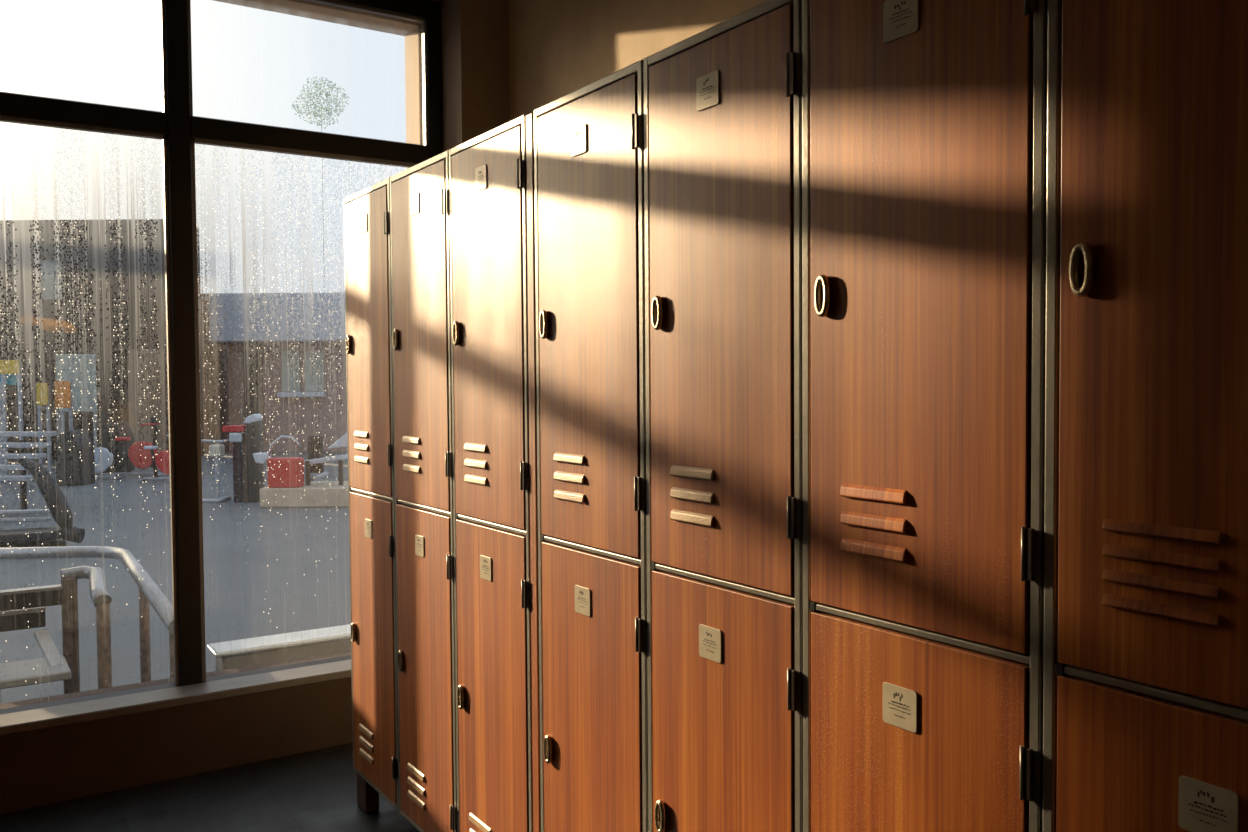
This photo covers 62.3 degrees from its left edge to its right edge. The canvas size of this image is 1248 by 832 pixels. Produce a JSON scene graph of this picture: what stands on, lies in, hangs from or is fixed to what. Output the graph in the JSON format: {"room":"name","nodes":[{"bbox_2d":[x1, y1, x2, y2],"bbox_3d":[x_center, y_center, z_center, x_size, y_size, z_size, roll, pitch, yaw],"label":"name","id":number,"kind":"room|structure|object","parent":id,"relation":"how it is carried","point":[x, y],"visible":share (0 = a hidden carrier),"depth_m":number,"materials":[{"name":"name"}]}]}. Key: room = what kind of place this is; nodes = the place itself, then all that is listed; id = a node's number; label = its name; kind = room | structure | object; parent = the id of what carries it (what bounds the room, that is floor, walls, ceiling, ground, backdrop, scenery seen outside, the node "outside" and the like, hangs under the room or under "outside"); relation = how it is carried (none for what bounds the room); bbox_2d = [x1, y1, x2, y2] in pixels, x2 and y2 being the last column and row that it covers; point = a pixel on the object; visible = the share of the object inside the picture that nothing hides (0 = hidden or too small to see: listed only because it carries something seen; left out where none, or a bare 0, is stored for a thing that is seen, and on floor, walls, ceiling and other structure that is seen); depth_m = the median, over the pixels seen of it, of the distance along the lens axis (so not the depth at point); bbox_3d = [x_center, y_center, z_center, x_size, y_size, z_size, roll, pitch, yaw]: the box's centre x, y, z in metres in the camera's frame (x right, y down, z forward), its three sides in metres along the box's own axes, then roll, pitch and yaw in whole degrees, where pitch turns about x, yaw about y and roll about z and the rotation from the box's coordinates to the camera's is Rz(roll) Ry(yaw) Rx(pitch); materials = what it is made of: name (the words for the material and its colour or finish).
{"room":"locker room","nodes":[
{"label":"locker room","id":0,"kind":"room"},
{"bbox_2d":[0,743,419,831],"bbox_3d":[-0.787,1.493,0.172,5.600,0.200,7.480,-2,2,-33],"label":"floor","id":1,"kind":"structure","parent":0,"point":[315,790],"depth_m":3.41,"materials":[{"name":"stone"}]},
{"bbox_2d":[343,177,398,812],"bbox_3d":[-0.579,0.286,3.354,0.533,1.988,0.411,-2,2,-33],"label":"locker","id":2,"kind":"object","parent":1,"relation":"on","point":[367,236],"visible":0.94,"depth_m":3.19,"materials":[{"name":"paint"}]},
{"bbox_2d":[354,431,368,463],"bbox_3d":[-0.828,0.097,3.254,0.006,0.099,0.120,-2,2,-33],"label":"vent","id":3,"kind":"object","parent":2,"relation":"attached to","point":[361,438],"depth_m":3.25,"materials":[{"name":"wood"}]},
{"bbox_2d":[359,723,372,764],"bbox_3d":[-0.821,1.043,3.286,0.006,0.099,0.120,-2,2,-33],"label":"vent","id":4,"kind":"object","parent":2,"relation":"attached to","point":[365,729],"depth_m":3.29,"materials":[{"name":"metal"}]},
{"bbox_2d":[390,150,457,831],"bbox_3d":[-0.349,0.296,3.006,0.533,1.988,0.416,-2,2,-33],"label":"locker","id":5,"kind":"object","parent":1,"relation":"on","point":[419,194],"visible":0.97,"depth_m":2.84,"materials":[{"name":"paint"}]},
{"bbox_2d":[402,436,419,472],"bbox_3d":[-0.600,0.107,2.907,0.006,0.099,0.120,-2,2,-33],"label":"vent","id":6,"kind":"object","parent":5,"relation":"attached to","point":[410,444],"depth_m":2.91,"materials":[{"name":"wood"}]},
{"bbox_2d":[407,762,424,809],"bbox_3d":[-0.593,1.053,2.940,0.006,0.099,0.120,-2,2,-33],"label":"vent","id":7,"kind":"object","parent":5,"relation":"attached to","point":[415,772],"depth_m":2.94,"materials":[{"name":"metal"}]},
{"bbox_2d":[449,114,532,831],"bbox_3d":[-0.118,0.306,2.655,0.533,1.988,0.416,-2,2,-33],"label":"locker","id":8,"kind":"object","parent":1,"relation":"on","point":[488,184],"visible":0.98,"depth_m":2.49,"materials":[{"name":"paint"}]},
{"bbox_2d":[464,443,486,484],"bbox_3d":[-0.369,0.118,2.557,0.006,0.099,0.120,-2,2,-33],"label":"vent","id":9,"kind":"object","parent":8,"relation":"attached to","point":[475,454],"depth_m":2.56,"materials":[{"name":"wood"}]},
{"bbox_2d":[468,812,490,831],"bbox_3d":[-0.362,1.063,2.589,0.006,0.099,0.120,-2,2,-33],"label":"vent","id":10,"kind":"object","parent":8,"relation":"attached to","point":[477,822],"depth_m":2.60,"materials":[{"name":"metal"}]},
{"bbox_2d":[526,112,540,831],"bbox_3d":[0.013,0.314,2.468,0.520,1.985,0.030,-2,2,-33],"label":"strip","id":11,"kind":"object","parent":1,"relation":"on","point":[530,117],"visible":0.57,"depth_m":2.32,"materials":[{"name":"grey metal"}]},
{"bbox_2d":[534,60,648,831],"bbox_3d":[0.135,0.318,2.271,0.533,1.988,0.422,-2,2,-33],"label":"locker","id":12,"kind":"object","parent":1,"relation":"on","point":[589,140],"visible":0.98,"depth_m":2.10,"materials":[{"name":"paint"}]},
{"bbox_2d":[553,452,584,502],"bbox_3d":[-0.117,0.129,2.175,0.006,0.099,0.120,-2,2,-33],"label":"vent","id":13,"kind":"object","parent":12,"relation":"attached to","point":[568,467],"depth_m":2.17,"materials":[{"name":"wood"}]},
{"bbox_2d":[643,0,802,831],"bbox_3d":[0.370,0.328,1.915,0.533,1.988,0.420,-2,2,-33],"label":"locker","id":14,"kind":"object","parent":1,"relation":"on","point":[723,102],"visible":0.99,"depth_m":1.74,"materials":[{"name":"paint"}]},
{"bbox_2d":[670,465,713,526],"bbox_3d":[0.118,0.139,1.818,0.006,0.099,0.120,-2,2,-33],"label":"vent","id":15,"kind":"object","parent":14,"relation":"attached to","point":[691,486],"depth_m":1.82,"materials":[{"name":"wood"}]},
{"bbox_2d":[802,0,1047,831],"bbox_3d":[0.601,0.338,1.564,0.533,1.988,0.414,-2,2,-33],"label":"locker","id":16,"kind":"object","parent":1,"relation":"on","point":[924,122],"visible":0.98,"depth_m":1.38,"materials":[{"name":"paint"}]},
{"bbox_2d":[840,483,905,561],"bbox_3d":[0.351,0.150,1.464,0.006,0.099,0.120,-2,2,-33],"label":"vent","id":17,"kind":"object","parent":16,"relation":"attached to","point":[872,515],"depth_m":1.46,"materials":[{"name":"laminate"}]},
{"bbox_2d":[1042,0,1247,831],"bbox_3d":[0.833,0.349,1.212,0.533,1.988,0.420,-2,2,-33],"label":"locker","id":18,"kind":"object","parent":1,"relation":"on","point":[1145,677],"visible":1,"depth_m":1.13,"materials":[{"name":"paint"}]},
{"bbox_2d":[1102,519,1220,626],"bbox_3d":[0.580,0.167,1.119,0.006,0.098,0.128,-2,2,-33],"label":"vent","id":19,"kind":"object","parent":18,"relation":"attached to","point":[1156,572],"depth_m":1.12,"materials":[{"name":"brown wood"}]},
{"bbox_2d":[0,0,509,813],"bbox_3d":[-2.750,-0.352,3.069,5.200,3.320,0.394,-2,2,-33],"label":"wall","id":20,"kind":"structure","parent":0,"point":[40,767],"depth_m":3.77,"materials":[{"name":"brown paint"}]},
{"bbox_2d":[0,659,350,735],"bbox_3d":[-1.815,1.014,3.576,2.711,0.030,0.152,-2,2,-33],"label":"sill","id":21,"kind":"structure","parent":20,"relation":"attached to","point":[60,715],"depth_m":3.66,"materials":[{"name":"stone"}]},
{"bbox_2d":[0,0,442,714],"bbox_3d":[-1.890,-0.321,3.616,2.697,2.713,0.060,-2,2,-33],"label":"window","id":22,"kind":"structure","parent":20,"relation":"in","point":[178,130],"depth_m":3.77,"materials":[{"name":"clear glass"}]},
{"bbox_2d":[213,0,422,168],"bbox_3d":[-2.325,-1.710,3.453,12.000,7.000,0.154,-2,2,-33],"label":"wall","id":23,"kind":"structure","parent":0,"point":[412,31],"depth_m":4.33,"materials":[{"name":"beige paint"}]},
{"bbox_2d":[508,0,767,120],"bbox_3d":[1.402,-0.336,1.675,0.200,3.320,7.270,-2,2,-33],"label":"wall","id":24,"kind":"structure","parent":0,"point":[557,48],"depth_m":3.79,"materials":[{"name":"paint"}]},
{"label":"outside","id":25,"kind":"structure","parent":0,"visible":0},
{"bbox_2d":[0,451,350,703],"bbox_3d":[-36.838,-0.213,74.122,160.000,0.300,155.720,-2,2,-33],"label":"ground","id":26,"kind":"structure","parent":25,"point":[225,564],"depth_m":10.69,"materials":[{"name":"concrete"}]},
{"bbox_2d":[0,360,22,482],"bbox_3d":[-11.892,0.106,20.061,0.369,2.381,0.110,0,2,0],"label":"banner","id":27,"kind":"object","parent":26,"relation":"on","point":[8,369],"visible":0.73,"depth_m":20.05,"materials":[{"name":"yellow paint"}]},
{"bbox_2d":[0,374,23,481],"bbox_3d":[-12.041,0.235,20.257,0.469,2.112,0.110,0,2,0],"label":"banner","id":28,"kind":"object","parent":26,"relation":"on","point":[13,378],"visible":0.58,"depth_m":20.25,"materials":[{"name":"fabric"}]},
{"bbox_2d":[0,431,55,509],"bbox_3d":[-9.361,0.847,15.021,2.100,1.206,1.302,0,2,0],"label":"bench","id":29,"kind":"object","parent":26,"relation":"on","point":[23,498],"visible":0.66,"depth_m":15.12,"materials":[{"name":"metal"}]},
{"bbox_2d":[0,458,84,547],"bbox_3d":[-6.983,1.010,11.630,1.799,1.075,0.613,0,2,0],"label":"bench","id":30,"kind":"object","parent":26,"relation":"on","point":[68,532],"visible":0.94,"depth_m":11.54,"materials":[{"name":"grey wood"}]},
{"bbox_2d":[36,383,51,474],"bbox_3d":[-11.828,0.295,21.050,0.231,1.933,0.110,0,2,0],"label":"sign board","id":31,"kind":"object","parent":26,"relation":"on","point":[45,392],"visible":0.73,"depth_m":21.05,"materials":[{"name":"yellow paint"}]},
{"bbox_2d":[18,316,76,462],"bbox_3d":[-13.370,-0.555,24.052,0.727,3.452,1.200,0,2,1],"label":"awning","id":32,"kind":"object","parent":26,"relation":"on","point":[49,325],"visible":0.6,"depth_m":24.00,"materials":[{"name":"orange paint"}]},
{"bbox_2d":[0,566,111,693],"bbox_3d":[-2.407,1.209,4.184,0.594,1.118,0.385,-2,2,-33],"label":"slatted bench","id":33,"kind":"object","parent":26,"relation":"on","point":[15,617],"visible":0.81,"depth_m":4.27,"materials":[{"name":"wood"}]},
{"bbox_2d":[54,381,72,441],"bbox_3d":[-11.521,0.267,21.249,0.319,1.971,0.110,0,2,0],"label":"sign board","id":34,"kind":"object","parent":26,"relation":"on","point":[66,394],"visible":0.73,"depth_m":21.18,"materials":[{"name":"orange paint"}]},
{"bbox_2d":[56,429,94,485],"bbox_3d":[-10.403,0.782,19.587,0.450,1.039,0.600,0,2,0],"label":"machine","id":35,"kind":"object","parent":26,"relation":"on","point":[86,454],"visible":0.89,"depth_m":19.30,"materials":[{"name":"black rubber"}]},
{"bbox_2d":[56,354,97,447],"bbox_3d":[-11.817,-0.059,22.347,0.842,2.554,0.110,0,2,0],"label":"notice board","id":36,"kind":"object","parent":26,"relation":"on","point":[86,387],"visible":0.62,"depth_m":22.27,"materials":[{"name":"metal"}]},
{"bbox_2d":[0,546,173,681],"bbox_3d":[-2.649,1.250,5.265,2.870,0.966,0.750,1,3,39],"label":"railing","id":37,"kind":"object","parent":26,"relation":"on","point":[152,595],"visible":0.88,"depth_m":5.06,"materials":[{"name":"metal"}]},
{"bbox_2d":[0,219,203,459],"bbox_3d":[-13.489,-1.904,26.438,4.758,5.986,1.450,0,2,0],"label":"brick building","id":38,"kind":"structure","parent":26,"relation":"on","point":[132,413],"depth_m":25.95,"materials":[{"name":"brown brick"}]},
{"bbox_2d":[94,424,121,479],"bbox_3d":[-10.556,0.712,20.581,0.910,1.096,0.414,0,2,0],"label":"exercise bike","id":39,"kind":"object","parent":26,"relation":"on","point":[103,466],"visible":0.5,"depth_m":20.53,"materials":[{"name":"metal"}]},
{"bbox_2d":[99,421,134,472],"bbox_3d":[-11.028,0.663,22.478,0.500,1.089,0.600,0,2,0],"label":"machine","id":40,"kind":"object","parent":26,"relation":"on","point":[104,443],"visible":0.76,"depth_m":22.19,"materials":[{"name":"grey metal"}]},
{"bbox_2d":[109,416,165,476],"bbox_3d":[-9.981,0.622,21.178,1.016,1.226,0.463,0,2,0],"label":"exercise bike","id":41,"kind":"object","parent":26,"relation":"on","point":[134,454],"visible":0.79,"depth_m":21.12,"materials":[{"name":"metal"}]},
{"bbox_2d":[138,434,169,480],"bbox_3d":[-9.001,0.747,20.181,0.856,1.032,0.390,0,2,0],"label":"exercise bike","id":42,"kind":"object","parent":26,"relation":"on","point":[162,467],"visible":0.45,"depth_m":20.13,"materials":[{"name":"metal"}]},
{"bbox_2d":[201,414,263,502],"bbox_3d":[-6.367,0.683,16.533,1.106,1.426,0.420,0,2,0],"label":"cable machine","id":43,"kind":"object","parent":26,"relation":"on","point":[253,471],"visible":0.88,"depth_m":16.45,"materials":[{"name":"grey metal"}]},
{"bbox_2d":[201,292,347,452],"bbox_3d":[-8.612,-1.211,28.689,7.064,4.376,2.000,0,2,0],"label":"building","id":44,"kind":"structure","parent":26,"relation":"on","point":[287,399],"depth_m":28.25,"materials":[{"name":"brown brick"}]},
{"bbox_2d":[253,435,303,487],"bbox_3d":[-5.293,0.692,15.832,0.708,0.800,0.300,0,2,0],"label":"crate","id":45,"kind":"object","parent":26,"relation":"on","point":[293,468],"visible":0.95,"depth_m":15.69,"materials":[{"name":"paint"}]},
{"bbox_2d":[253,452,271,463],"bbox_3d":[-5.539,0.643,15.811,0.219,0.158,0.240,0,2,0],"label":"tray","id":46,"kind":"object","parent":45,"relation":"on","point":[257,458],"depth_m":15.69,"materials":[{"name":"white"}]},
{"bbox_2d":[207,624,350,670],"bbox_3d":[-0.665,1.329,4.980,2.500,0.797,0.180,-2,2,-33],"label":"wall","id":47,"kind":"structure","parent":26,"relation":"on","point":[328,640],"depth_m":4.39,"materials":[{"name":"beige concrete"}]},
{"bbox_2d":[260,481,348,507],"bbox_3d":[-4.561,1.223,16.242,1.961,0.300,1.100,0,2,0],"label":"plinth","id":48,"kind":"object","parent":26,"relation":"on","point":[294,500],"visible":0.46,"depth_m":15.69,"materials":[{"name":"beige concrete"}]},
{"bbox_2d":[292,77,349,292],"bbox_3d":[-17.505,-9.838,60.177,3.324,19.604,2.802,-2,2,-33],"label":"tree","id":49,"kind":"object","parent":26,"relation":"on","point":[326,94],"visible":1,"depth_m":59.80,"materials":[{"name":"green plant"}]},
{"bbox_2d":[304,433,347,485],"bbox_3d":[-4.625,0.662,16.166,0.938,0.827,0.471,0,2,19],"label":"bench","id":50,"kind":"object","parent":26,"relation":"on","point":[339,443],"visible":0.73,"depth_m":16.06,"materials":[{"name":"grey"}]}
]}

